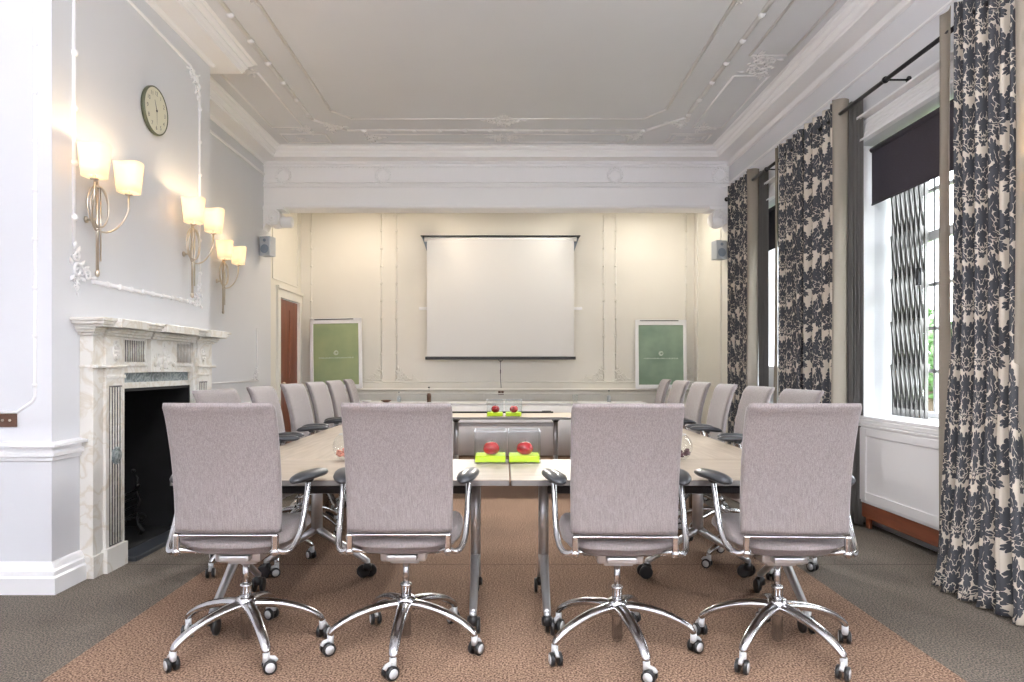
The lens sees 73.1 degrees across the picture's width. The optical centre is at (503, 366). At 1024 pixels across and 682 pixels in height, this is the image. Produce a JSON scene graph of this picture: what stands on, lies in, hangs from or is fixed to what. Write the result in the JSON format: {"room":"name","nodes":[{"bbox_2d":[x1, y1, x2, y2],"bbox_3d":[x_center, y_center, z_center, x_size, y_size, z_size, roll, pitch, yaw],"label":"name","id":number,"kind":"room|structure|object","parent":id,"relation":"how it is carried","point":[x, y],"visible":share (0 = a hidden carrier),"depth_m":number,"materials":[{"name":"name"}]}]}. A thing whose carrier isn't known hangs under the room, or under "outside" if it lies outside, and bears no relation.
{"room":"conference room","nodes":[
{"label":"conference room","id":0,"kind":"room"},
{"bbox_2d":[0,0,209,561],"bbox_3d":[-2.770,-0.730,4.860,0.520,3.960,2.060,0,0,0],"label":"wall","id":1,"kind":"structure","parent":0,"point":[120,54],"depth_m":4.00,"materials":[{"name":"white paint"}]},
{"bbox_2d":[0,413,16,426],"bbox_3d":[-2.755,0.295,3.823,0.110,0.075,0.014,0,0,0],"label":"wall socket","id":2,"kind":"object","parent":1,"relation":"attached to","point":[6,420],"visible":1,"depth_m":3.82,"materials":[{"name":"brown"}]},
{"bbox_2d":[0,550,85,594],"bbox_3d":[-2.745,1.165,2.600,0.570,0.170,13.200,0,0,0],"label":"baseboard","id":3,"kind":"structure","parent":1,"relation":"attached to","point":[54,577],"depth_m":3.80,"materials":[{"name":"white paint"}]},
{"bbox_2d":[76,141,143,276],"bbox_3d":[-2.392,-0.912,4.140,0.236,0.743,0.530,0,0,0],"label":"wall sconce","id":4,"kind":"object","parent":1,"relation":"attached to","point":[94,157],"visible":1,"depth_m":4.13,"materials":[{"name":"silver metal"}]},
{"bbox_2d":[0,0,258,413],"bbox_3d":[-2.757,-1.245,6.152,0.555,3.010,4.675,0,0,0],"label":"trim","id":5,"kind":"structure","parent":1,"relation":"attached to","point":[195,77],"depth_m":4.01,"materials":[{"name":"white paint"}]},
{"bbox_2d":[141,85,167,135],"bbox_3d":[-2.494,-1.830,4.930,0.033,0.340,0.340,0,0,0],"label":"wall clock","id":6,"kind":"object","parent":1,"relation":"attached to","point":[154,110],"visible":1,"depth_m":4.90,"materials":[{"name":"grey"}]},
{"bbox_2d":[181,196,224,297],"bbox_3d":[-2.392,-0.912,5.400,0.236,0.743,0.530,0,0,0],"label":"wall sconce","id":7,"kind":"object","parent":1,"relation":"attached to","point":[195,213],"visible":1,"depth_m":5.39,"materials":[{"name":"silver metal"}]},
{"bbox_2d":[145,0,906,163],"bbox_3d":[-0.095,-2.635,2.350,5.870,0.150,12.700,0,0,0],"label":"crown molding","id":8,"kind":"structure","parent":1,"relation":"attached to","point":[195,22],"depth_m":7.52,"materials":[{"name":"white paint"}]},
{"bbox_2d":[217,0,839,142],"bbox_3d":[-0.075,-2.702,2.174,5.118,0.045,12.348,0,0,0],"label":"trim ceiling mouldings","id":9,"kind":"structure","parent":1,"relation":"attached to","point":[759,60],"depth_m":7.45,"materials":[{"name":"white paint"}]},
{"bbox_2d":[210,119,300,402],"bbox_3d":[-3.130,-0.730,3.150,0.200,3.960,14.300,0,0,0],"label":"wall","id":10,"kind":"structure","parent":0,"point":[236,187],"depth_m":8.06,"materials":[{"name":"white paint"}]},
{"bbox_2d":[0,399,279,461],"bbox_3d":[-2.745,0.470,2.600,0.570,0.110,13.200,0,0,0],"label":"trim","id":11,"kind":"structure","parent":10,"relation":"attached to","point":[68,448],"depth_m":3.82,"materials":[{"name":"white paint"}]},
{"bbox_2d":[216,240,245,313],"bbox_3d":[-2.912,-0.932,7.270,0.236,0.743,0.530,0,0,0],"label":"wall sconce","id":12,"kind":"object","parent":10,"relation":"attached to","point":[226,251],"visible":1,"depth_m":7.26,"materials":[{"name":"silver metal"}]},
{"bbox_2d":[259,236,275,256],"bbox_3d":[-2.953,-1.490,8.553,0.195,0.240,0.136,0,0,14],"label":"loudspeaker","id":13,"kind":"object","parent":10,"relation":"attached to","point":[267,244],"visible":1,"depth_m":8.49,"materials":[{"name":"grey plastic"}]},
{"bbox_2d":[260,238,267,252],"bbox_3d":[-2.946,-1.490,8.485,0.110,0.180,0.007,0,0,14],"label":"grille","id":14,"kind":"object","parent":13,"relation":"attached to","point":[263,241],"depth_m":8.48,"materials":[{"name":"grey"}]},
{"bbox_2d":[263,206,293,232],"bbox_3d":[-2.850,-1.873,8.785,0.360,0.285,0.270,0,0,0],"label":"trim","id":15,"kind":"structure","parent":10,"relation":"attached to","point":[273,216],"depth_m":8.68,"materials":[{"name":"white paint"}]},
{"bbox_2d":[276,285,303,442],"bbox_3d":[-3.021,0.080,9.715,0.118,2.340,1.130,0,0,0],"label":"door","id":16,"kind":"structure","parent":10,"relation":"in","point":[288,314],"depth_m":9.67,"materials":[{"name":"brown wood"}]},
{"bbox_2d":[210,0,955,207],"bbox_3d":[-0.095,-2.283,2.350,5.870,0.554,12.700,0,0,0],"label":"trim","id":17,"kind":"structure","parent":10,"relation":"attached to","point":[900,10],"depth_m":8.69,"materials":[{"name":"white paint"}]},
{"bbox_2d":[301,213,693,432],"bbox_3d":[0.000,-0.560,10.400,6.600,3.620,0.200,0,0,0],"label":"wall","id":18,"kind":"structure","parent":0,"point":[346,251],"depth_m":10.30,"materials":[{"name":"beige paint"}]},
{"bbox_2d":[310,318,362,387],"bbox_3d":[-2.472,-0.201,10.160,0.786,1.054,0.064,0,0,0],"label":"board","id":19,"kind":"object","parent":18,"relation":"attached to","point":[335,343],"visible":0.91,"depth_m":10.16,"materials":[{"name":"green"}]},
{"bbox_2d":[302,213,694,400],"bbox_3d":[0.016,-0.550,10.248,6.093,3.600,0.116,0,0,0],"label":"trim","id":20,"kind":"structure","parent":18,"relation":"attached to","point":[686,215],"depth_m":10.29,"materials":[{"name":"white paint"}]},
{"bbox_2d":[419,235,581,381],"bbox_3d":[-0.051,-0.808,10.188,2.416,2.233,0.215,0,0,0],"label":"projection screen","id":21,"kind":"object","parent":18,"relation":"attached to","point":[490,297],"visible":1,"depth_m":10.12,"materials":[{"name":"white fabric"}]},
{"bbox_2d":[635,320,686,388],"bbox_3d":[2.311,-0.190,10.159,0.757,1.016,0.063,0,0,0],"label":"board","id":22,"kind":"object","parent":18,"relation":"attached to","point":[660,345],"visible":0.94,"depth_m":10.16,"materials":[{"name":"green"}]},
{"bbox_2d":[0,455,1023,681],"bbox_3d":[0.000,1.310,3.150,7.200,0.120,14.700,0,0,0],"label":"floor","id":23,"kind":"structure","parent":0,"point":[121,624],"depth_m":3.36,"materials":[{"name":"orange carpet"}]},
{"bbox_2d":[70,317,230,578],"bbox_3d":[-2.397,0.480,4.910,0.225,1.540,1.850,0,0,0],"label":"fireplace","id":24,"kind":"object","parent":23,"relation":"on","point":[116,355],"visible":0.91,"depth_m":4.25,"materials":[{"name":"beige stone"}]},
{"bbox_2d":[70,317,230,343],"bbox_3d":[-2.397,-0.240,4.910,0.225,0.100,1.850,0,0,0],"label":"mantel shelf","id":25,"kind":"object","parent":24,"relation":"attached to","point":[103,328],"depth_m":4.50,"materials":[{"name":"beige stone"}]},
{"bbox_2d":[124,385,189,549],"bbox_3d":[-2.745,0.695,4.910,0.570,1.110,0.980,0,0,0],"label":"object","id":26,"kind":"structure","parent":24,"relation":"in","point":[146,443],"depth_m":5.38,"materials":[{"name":"brick"}]},
{"bbox_2d":[124,469,146,534],"bbox_3d":[-2.775,1.000,4.860,0.271,0.496,0.518,0,0,0],"label":"grate","id":27,"kind":"object","parent":26,"relation":"in","point":[136,518],"visible":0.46,"depth_m":5.09,"materials":[{"name":"grey metal"}]},
{"bbox_2d":[128,529,180,561],"bbox_3d":[-2.435,1.235,4.910,0.150,0.030,0.960,0,0,0],"label":"hearth slab","id":28,"kind":"object","parent":23,"relation":"on","point":[144,549],"visible":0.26,"depth_m":4.67,"materials":[{"name":"stone"}]},
{"bbox_2d":[162,403,330,674],"bbox_3d":[-1.149,0.697,3.104,0.688,1.104,0.707,0,0,0],"label":"office chair","id":29,"kind":"object","parent":23,"relation":"on","point":[226,478],"visible":1,"depth_m":2.85,"materials":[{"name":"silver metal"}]},
{"bbox_2d":[192,389,316,577],"bbox_3d":[-1.588,0.697,4.393,0.683,1.104,0.709,0,0,10],"label":"office chair","id":30,"kind":"object","parent":23,"relation":"on","point":[212,395],"visible":0.23,"depth_m":4.39,"materials":[{"name":"grey fabric"}]},
{"bbox_2d":[246,386,337,535],"bbox_3d":[-1.533,0.697,5.151,0.713,1.104,0.694,0,0,2],"label":"office chair","id":31,"kind":"object","parent":23,"relation":"on","point":[258,394],"visible":0.29,"depth_m":5.18,"materials":[{"name":"grey fabric"}]},
{"bbox_2d":[280,383,341,513],"bbox_3d":[-1.520,0.697,5.944,0.696,1.104,0.685,0,0,5],"label":"office chair","id":32,"kind":"object","parent":23,"relation":"on","point":[297,400],"visible":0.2,"depth_m":5.90,"materials":[{"name":"grey fabric"}]},
{"bbox_2d":[258,428,376,577],"bbox_3d":[-1.110,0.885,4.891,0.740,0.730,1.991,0,0,0],"label":"conference table","id":33,"kind":"object","parent":23,"relation":"on","point":[318,445],"visible":0.38,"depth_m":4.09,"materials":[{"name":"brown wood"}]},
{"bbox_2d":[305,381,341,502],"bbox_3d":[-1.556,0.698,6.650,0.689,1.105,0.682,0,0,5],"label":"office chair","id":34,"kind":"object","parent":23,"relation":"on","point":[318,391],"visible":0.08,"depth_m":6.61,"materials":[{"name":"grey fabric"}]},
{"bbox_2d":[325,380,348,424],"bbox_3d":[-1.520,0.697,7.402,0.695,1.104,0.684,0,0,5],"label":"office chair","id":35,"kind":"object","parent":23,"relation":"on","point":[336,388],"visible":0.07,"depth_m":7.31,"materials":[{"name":"grey fabric"}]},
{"bbox_2d":[332,424,345,508],"bbox_3d":[-1.110,0.885,6.886,0.740,0.730,1.991,0,0,0],"label":"conference table","id":36,"kind":"object","parent":23,"relation":"on","point":[338,426],"visible":0.02,"depth_m":6.03,"materials":[{"name":"brown wood"}]},
{"bbox_2d":[170,459,508,635],"bbox_3d":[-0.755,0.885,3.533,1.560,0.730,0.725,0,0,0],"label":"conference table","id":37,"kind":"object","parent":23,"relation":"on","point":[491,473],"visible":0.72,"depth_m":3.50,"materials":[{"name":"brown wood"}]},
{"bbox_2d":[474,428,506,459],"bbox_3d":[-0.073,0.432,3.795,0.176,0.173,0.176,0,0,0],"label":"vase","id":38,"kind":"object","parent":37,"relation":"on","point":[475,428],"visible":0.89,"depth_m":3.86,"materials":[{"name":"grey"}]},
{"bbox_2d":[475,452,504,461],"bbox_3d":[-0.073,0.496,3.795,0.163,0.034,0.163,0,0,0],"label":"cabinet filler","id":39,"kind":"object","parent":38,"relation":"in","point":[480,456],"visible":0.97,"depth_m":3.71,"materials":[{"name":"green plastic"}]},
{"bbox_2d":[483,441,499,454],"bbox_3d":[-0.070,0.437,3.775,0.091,0.080,0.091,0,0,0],"label":"apple","id":40,"kind":"object","parent":39,"relation":"on","point":[491,448],"visible":1,"depth_m":3.74,"materials":[{"name":"red plant"}]},
{"bbox_2d":[343,379,359,402],"bbox_3d":[-1.534,0.698,8.132,0.683,1.105,0.680,0,0,-3],"label":"office chair","id":41,"kind":"object","parent":23,"relation":"on","point":[350,385],"visible":0.11,"depth_m":8.01,"materials":[{"name":"grey fabric"}]},
{"bbox_2d":[320,403,483,681],"bbox_3d":[-0.447,0.698,3.064,0.737,1.105,0.698,0,0,-1],"label":"office chair","id":42,"kind":"object","parent":23,"relation":"on","point":[396,478],"visible":1,"depth_m":2.86,"materials":[{"name":"grey fabric"}]},
{"bbox_2d":[349,401,645,455],"bbox_3d":[-0.100,0.875,9.857,4.200,0.750,0.555,0,0,0],"label":"serving table","id":43,"kind":"object","parent":23,"relation":"on","point":[471,442],"visible":0.22,"depth_m":9.59,"materials":[{"name":"white"}]},
{"bbox_2d":[427,387,430,401],"bbox_3d":[-1.060,0.389,9.750,0.072,0.220,0.071,0,0,0],"label":"bottle","id":44,"kind":"object","parent":43,"relation":"on","point":[428,394],"visible":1,"depth_m":9.73,"materials":[{"name":"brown glass"}]},
{"bbox_2d":[452,413,570,458],"bbox_3d":[0.020,0.885,7.515,1.500,0.730,0.730,0,0,0],"label":"conference table","id":45,"kind":"object","parent":23,"relation":"on","point":[555,417],"visible":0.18,"depth_m":7.49,"materials":[{"name":"brown wood"}]},
{"bbox_2d":[452,411,552,412],"bbox_3d":[-0.020,0.506,7.800,1.150,0.025,0.070,0,0,0],"label":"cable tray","id":46,"kind":"object","parent":45,"relation":"on","point":[452,411],"visible":0.77,"depth_m":7.77,"materials":[{"name":"black wood"}]},
{"bbox_3d":[-0.095,0.433,7.300,0.176,0.173,0.176,0,0,0],"label":"vase","id":47,"kind":"object","parent":45,"relation":"on","visible":0},
{"bbox_2d":[487,412,502,415],"bbox_3d":[-0.095,0.496,7.300,0.163,0.034,0.163,0,0,0],"label":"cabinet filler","id":48,"kind":"object","parent":47,"relation":"in","point":[488,413],"visible":0.99,"depth_m":7.22,"materials":[{"name":"green plastic"}]},
{"bbox_2d":[491,405,499,411],"bbox_3d":[-0.091,0.437,7.280,0.091,0.080,0.091,0,0,0],"label":"apple","id":49,"kind":"object","parent":48,"relation":"on","point":[495,408],"visible":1,"depth_m":7.25,"materials":[{"name":"red plant"}]},
{"bbox_3d":[0.100,0.433,7.300,0.176,0.173,0.176,0,0,0],"label":"vase","id":50,"kind":"object","parent":45,"relation":"on","visible":0},
{"bbox_2d":[506,412,520,415],"bbox_3d":[0.100,0.496,7.300,0.163,0.034,0.163,0,0,0],"label":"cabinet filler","id":51,"kind":"object","parent":50,"relation":"in","point":[507,413],"visible":0.99,"depth_m":7.22,"materials":[{"name":"green plastic"}]},
{"bbox_2d":[510,406,517,411],"bbox_3d":[0.104,0.437,7.280,0.091,0.080,0.091,0,0,0],"label":"apple","id":52,"kind":"object","parent":51,"relation":"on","point":[512,408],"visible":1,"depth_m":7.25,"materials":[{"name":"red plant"}]},
{"bbox_2d":[541,403,703,681],"bbox_3d":[0.522,0.697,3.052,0.706,1.104,0.707,0,0,1],"label":"office chair","id":53,"kind":"object","parent":23,"relation":"on","point":[627,480],"visible":0.98,"depth_m":2.82,"materials":[{"name":"grey fabric"}]},
{"bbox_2d":[654,379,670,402],"bbox_3d":[1.600,0.698,8.114,0.693,1.105,0.685,0,0,3],"label":"office chair","id":54,"kind":"object","parent":23,"relation":"on","point":[663,386],"visible":0.11,"depth_m":8.01,"materials":[{"name":"grey fabric"}]},
{"bbox_2d":[510,459,815,635],"bbox_3d":[0.812,0.885,3.533,1.560,0.730,0.725,0,0,0],"label":"conference table","id":55,"kind":"object","parent":23,"relation":"on","point":[521,473],"visible":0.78,"depth_m":3.50,"materials":[{"name":"brown wood"}]},
{"bbox_2d":[508,428,540,431],"bbox_3d":[0.110,0.432,3.795,0.176,0.173,0.176,0,0,0],"label":"vase","id":56,"kind":"object","parent":55,"relation":"on","point":[508,428],"visible":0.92,"depth_m":3.76,"materials":[{"name":"grey"}]},
{"bbox_2d":[509,452,538,461],"bbox_3d":[0.110,0.496,3.795,0.163,0.034,0.163,0,0,0],"label":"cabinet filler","id":57,"kind":"object","parent":56,"relation":"in","point":[513,456],"visible":0.97,"depth_m":3.71,"materials":[{"name":"green paper"}]},
{"bbox_2d":[516,440,532,454],"bbox_3d":[0.114,0.437,3.775,0.091,0.080,0.091,0,0,0],"label":"apple","id":58,"kind":"object","parent":57,"relation":"on","point":[524,448],"visible":1,"depth_m":3.74,"materials":[{"name":"red plant"}]},
{"bbox_2d":[667,380,689,402],"bbox_3d":[1.607,0.698,7.342,0.689,1.105,0.693,0,0,-3],"label":"office chair","id":59,"kind":"object","parent":23,"relation":"on","point":[678,389],"visible":0.06,"depth_m":7.33,"materials":[{"name":"grey fabric"}]},
{"bbox_2d":[637,429,755,578],"bbox_3d":[1.150,0.885,4.891,0.740,0.730,1.991,0,0,0],"label":"conference table","id":60,"kind":"object","parent":23,"relation":"on","point":[704,447],"visible":0.38,"depth_m":4.09,"materials":[{"name":"brown wood"}]},
{"bbox_2d":[684,382,710,500],"bbox_3d":[1.594,0.698,6.610,0.691,1.105,0.680,0,0,-2],"label":"office chair","id":61,"kind":"object","parent":23,"relation":"on","point":[698,391],"visible":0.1,"depth_m":6.56,"materials":[{"name":"grey fabric"}]},
{"bbox_2d":[678,383,736,519],"bbox_3d":[1.603,0.697,5.895,0.699,1.104,0.686,0,0,0],"label":"office chair","id":62,"kind":"object","parent":23,"relation":"on","point":[723,394],"visible":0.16,"depth_m":5.82,"materials":[{"name":"grey fabric"}]},
{"bbox_2d":[678,386,774,541],"bbox_3d":[1.615,0.698,5.103,0.686,1.105,0.683,0,0,-3],"label":"office chair","id":63,"kind":"object","parent":23,"relation":"on","point":[751,394],"visible":0.23,"depth_m":5.17,"materials":[{"name":"grey fabric"}]},
{"bbox_2d":[701,389,823,580],"bbox_3d":[1.584,0.697,4.349,0.713,1.104,0.679,0,0,-6],"label":"office chair","id":64,"kind":"object","parent":23,"relation":"on","point":[787,395],"visible":0.21,"depth_m":4.30,"materials":[{"name":"grey fabric"}]},
{"bbox_2d":[693,403,861,681],"bbox_3d":[1.220,0.697,3.065,0.703,1.104,0.688,0,0,2],"label":"office chair","id":65,"kind":"object","parent":23,"relation":"on","point":[797,479],"visible":0.98,"depth_m":2.82,"materials":[{"name":"grey fabric"}]},
{"bbox_2d":[858,423,938,546],"bbox_3d":[2.841,0.844,4.690,0.137,0.812,1.440,0,0,0],"label":"wall panel","id":66,"kind":"object","parent":23,"relation":"on","point":[899,469],"visible":0.42,"depth_m":4.84,"materials":[{"name":"white paint"}]},
{"bbox_2d":[205,0,847,143],"bbox_3d":[0.000,-2.770,2.275,7.200,0.120,12.950,0,0,0],"label":"ceiling","id":67,"kind":"structure","parent":0,"point":[366,58],"depth_m":6.10,"materials":[{"name":"paint"}]},
{"bbox_2d":[264,167,728,212],"bbox_3d":[-0.095,-2.355,8.830,5.870,0.710,0.260,0,0,0],"label":"beam","id":68,"kind":"structure","parent":67,"relation":"attached to","point":[287,196],"depth_m":8.70,"materials":[{"name":"white paint"}]},
{"bbox_2d":[275,167,290,183],"bbox_3d":[-2.780,-2.414,8.687,0.208,0.211,0.025,0,0,0],"label":"trim","id":69,"kind":"structure","parent":68,"relation":"attached to","point":[280,168],"depth_m":8.68,"materials":[{"name":"white paint"}]},
{"bbox_2d":[375,167,390,183],"bbox_3d":[-1.526,-2.414,8.687,0.208,0.211,0.025,0,0,0],"label":"trim","id":70,"kind":"structure","parent":68,"relation":"attached to","point":[382,168],"depth_m":8.68,"materials":[{"name":"white paint"}]},
{"bbox_2d":[607,167,622,183],"bbox_3d":[1.400,-2.414,8.687,0.208,0.211,0.025,0,0,0],"label":"trim","id":71,"kind":"structure","parent":68,"relation":"attached to","point":[612,168],"depth_m":8.68,"materials":[{"name":"white paint"}]},
{"bbox_2d":[694,0,962,552],"bbox_3d":[3.090,-0.730,3.150,0.500,3.960,14.300,0,0,0],"label":"wall","id":72,"kind":"structure","parent":0,"point":[919,11],"depth_m":5.55,"materials":[{"name":"white paint"}]},
{"bbox_2d":[272,213,720,385],"bbox_3d":[-0.110,-0.500,9.570,5.900,3.500,1.116,0,0,0],"label":"trim","id":73,"kind":"structure","parent":72,"relation":"attached to","point":[297,213],"depth_m":10.11,"materials":[{"name":"white paint"}]},
{"bbox_2d":[704,206,727,232],"bbox_3d":[2.710,-1.873,8.785,0.260,0.285,0.270,0,0,0],"label":"trim","id":74,"kind":"structure","parent":72,"relation":"attached to","point":[718,217],"depth_m":8.67,"materials":[{"name":"white paint"}]},
{"bbox_2d":[711,240,726,260],"bbox_3d":[2.773,-1.490,8.822,0.195,0.240,0.136,0,0,-14],"label":"loudspeaker","id":75,"kind":"object","parent":72,"relation":"attached to","point":[718,247],"visible":0.98,"depth_m":8.76,"materials":[{"name":"grey plastic"}]},
{"bbox_2d":[718,242,725,256],"bbox_3d":[2.766,-1.490,8.755,0.110,0.180,0.007,0,0,-14],"label":"grille","id":76,"kind":"object","parent":75,"relation":"attached to","point":[721,245],"depth_m":8.75,"materials":[{"name":"grey"}]},
{"bbox_2d":[712,167,727,183],"bbox_3d":[2.720,-2.414,8.687,0.208,0.211,0.025,0,0,0],"label":"trim","id":77,"kind":"structure","parent":72,"relation":"attached to","point":[719,168],"depth_m":8.68,"materials":[{"name":"white paint"}]},
{"bbox_2d":[724,138,803,201],"bbox_3d":[2.740,-2.010,7.185,0.197,0.056,2.223,0,0,0],"label":"curtain rod","id":78,"kind":"object","parent":72,"relation":"attached to","point":[766,169],"visible":0.44,"depth_m":7.01,"materials":[{"name":"black metal"}]},
{"bbox_2d":[727,168,768,444],"bbox_3d":[2.671,-0.447,7.739,0.193,3.370,0.893,0,0,-5],"label":"curtain","id":79,"kind":"object","parent":78,"relation":"hanging from","point":[748,207],"visible":0.76,"depth_m":7.43,"materials":[{"name":"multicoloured fabric"}]},
{"bbox_2d":[727,171,746,444],"bbox_3d":[2.656,-0.441,7.820,0.156,3.358,0.734,0,0,0],"label":"drape","id":80,"kind":"object","parent":79,"relation":"hanging from","point":[737,199],"depth_m":7.83,"materials":[{"name":"fabric"}]},
{"bbox_2d":[773,129,803,402],"bbox_3d":[2.673,-0.447,6.438,0.171,3.370,0.595,0,0,-5],"label":"curtain","id":81,"kind":"object","parent":78,"relation":"hanging from","point":[788,336],"visible":0.68,"depth_m":6.41,"materials":[{"name":"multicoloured fabric"}]},
{"bbox_2d":[764,173,778,402],"bbox_3d":[3.020,-0.760,7.170,0.500,2.400,1.780,0,0,0],"label":"window","id":82,"kind":"structure","parent":72,"relation":"in","point":[771,180],"depth_m":7.24,"materials":[{"name":"white"}]},
{"bbox_2d":[769,366,777,401],"bbox_3d":[2.890,0.185,7.450,0.020,0.385,0.700,0,0,0],"label":"panel","id":83,"kind":"object","parent":82,"relation":"on","point":[771,368],"visible":0.29,"depth_m":7.41,"materials":[{"name":"white"}]},
{"bbox_2d":[769,203,778,250],"bbox_3d":[2.940,-1.520,7.170,0.044,0.465,1.420,0,0,0],"label":"roller blind","id":84,"kind":"object","parent":82,"relation":"attached to","point":[772,209],"visible":0.02,"depth_m":7.55,"materials":[{"name":"fabric"}]},
{"bbox_2d":[810,0,987,136],"bbox_3d":[2.740,-2.010,4.775,0.197,0.056,2.643,0,0,0],"label":"curtain rod","id":85,"kind":"object","parent":72,"relation":"attached to","point":[885,79],"visible":0.59,"depth_m":4.77,"materials":[{"name":"black metal"}]},
{"bbox_2d":[803,98,863,525],"bbox_3d":[2.674,-0.447,5.750,0.196,3.370,0.780,0,0,-7],"label":"curtain","id":86,"kind":"object","parent":85,"relation":"hanging from","point":[833,234],"visible":0.76,"depth_m":5.50,"materials":[{"name":"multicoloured fabric"}]},
{"bbox_2d":[803,103,832,402],"bbox_3d":[2.658,-0.441,5.833,0.150,3.358,0.619,0,0,0],"label":"drape","id":87,"kind":"object","parent":86,"relation":"hanging from","point":[818,148],"depth_m":5.83,"materials":[{"name":"fabric"}]},
{"bbox_2d":[931,0,1023,625],"bbox_3d":[2.579,-0.447,3.745,0.363,3.371,0.872,0,0,-8],"label":"curtain","id":88,"kind":"object","parent":85,"relation":"hanging from","point":[980,557],"visible":1,"depth_m":3.74,"materials":[{"name":"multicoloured fabric"}]},
{"bbox_2d":[856,49,953,435],"bbox_3d":[3.020,-0.760,4.785,0.500,2.400,1.810,0,0,0],"label":"window","id":89,"kind":"structure","parent":72,"relation":"in","point":[927,90],"depth_m":5.14,"materials":[{"name":"white wood"}]},
{"bbox_2d":[869,99,952,205],"bbox_3d":[2.940,-1.520,4.785,0.044,0.465,1.450,0,0,0],"label":"roller blind","id":90,"kind":"object","parent":89,"relation":"attached to","point":[907,159],"visible":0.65,"depth_m":5.02,"materials":[{"name":"fabric"}]},
{"bbox_2d":[890,181,931,419],"bbox_3d":[3.092,-0.677,4.845,0.074,2.165,1.350,0,0,0],"label":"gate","id":91,"kind":"object","parent":89,"relation":"attached to","point":[909,228],"visible":0.89,"depth_m":5.24,"materials":[{"name":"grey metal"}]},
{"label":"outside","id":92,"kind":"structure","parent":0,"visible":0},
{"bbox_3d":[21.800,2.100,5.000,36.400,0.100,60.000,0,0,0],"label":"lawn","id":93,"kind":"structure","parent":92,"visible":0},
{"bbox_2d":[923,317,951,411],"bbox_3d":[9.516,0.467,15.499,2.226,3.189,2.302,0,0,0],"label":"tree","id":94,"kind":"object","parent":93,"relation":"on","point":[930,333],"visible":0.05,"depth_m":15.00,"materials":[{"name":"green plant"}]},
{"bbox_2d":[923,306,951,333],"bbox_3d":[13.022,0.017,21.995,2.921,4.084,2.733,0,0,7],"label":"tree","id":95,"kind":"object","parent":93,"relation":"on","point":[929,309],"visible":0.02,"depth_m":21.85,"materials":[{"name":"green plant"}]},
{"bbox_3d":[-0.865,0.446,3.860,0.184,0.146,0.184,0,0,0],"label":"glass bowl","id":96,"kind":"object","parent":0,"visible":0},
{"bbox_2d":[336,448,344,457],"bbox_3d":[-0.862,0.477,3.860,0.157,0.048,0.147,0,0,0],"label":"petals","id":97,"kind":"object","parent":96,"relation":"in","point":[339,453],"visible":0.21,"depth_m":3.81,"materials":[{"name":"pink plant"}]},
{"bbox_3d":[0.955,0.446,3.840,0.184,0.146,0.184,0,0,0],"label":"glass bowl","id":98,"kind":"object","parent":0,"visible":0},
{"bbox_2d":[681,448,690,456],"bbox_3d":[0.958,0.477,3.840,0.157,0.048,0.147,0,0,0],"label":"petals","id":99,"kind":"object","parent":98,"relation":"in","point":[686,452],"visible":0.3,"depth_m":3.82,"materials":[{"name":"plant"}]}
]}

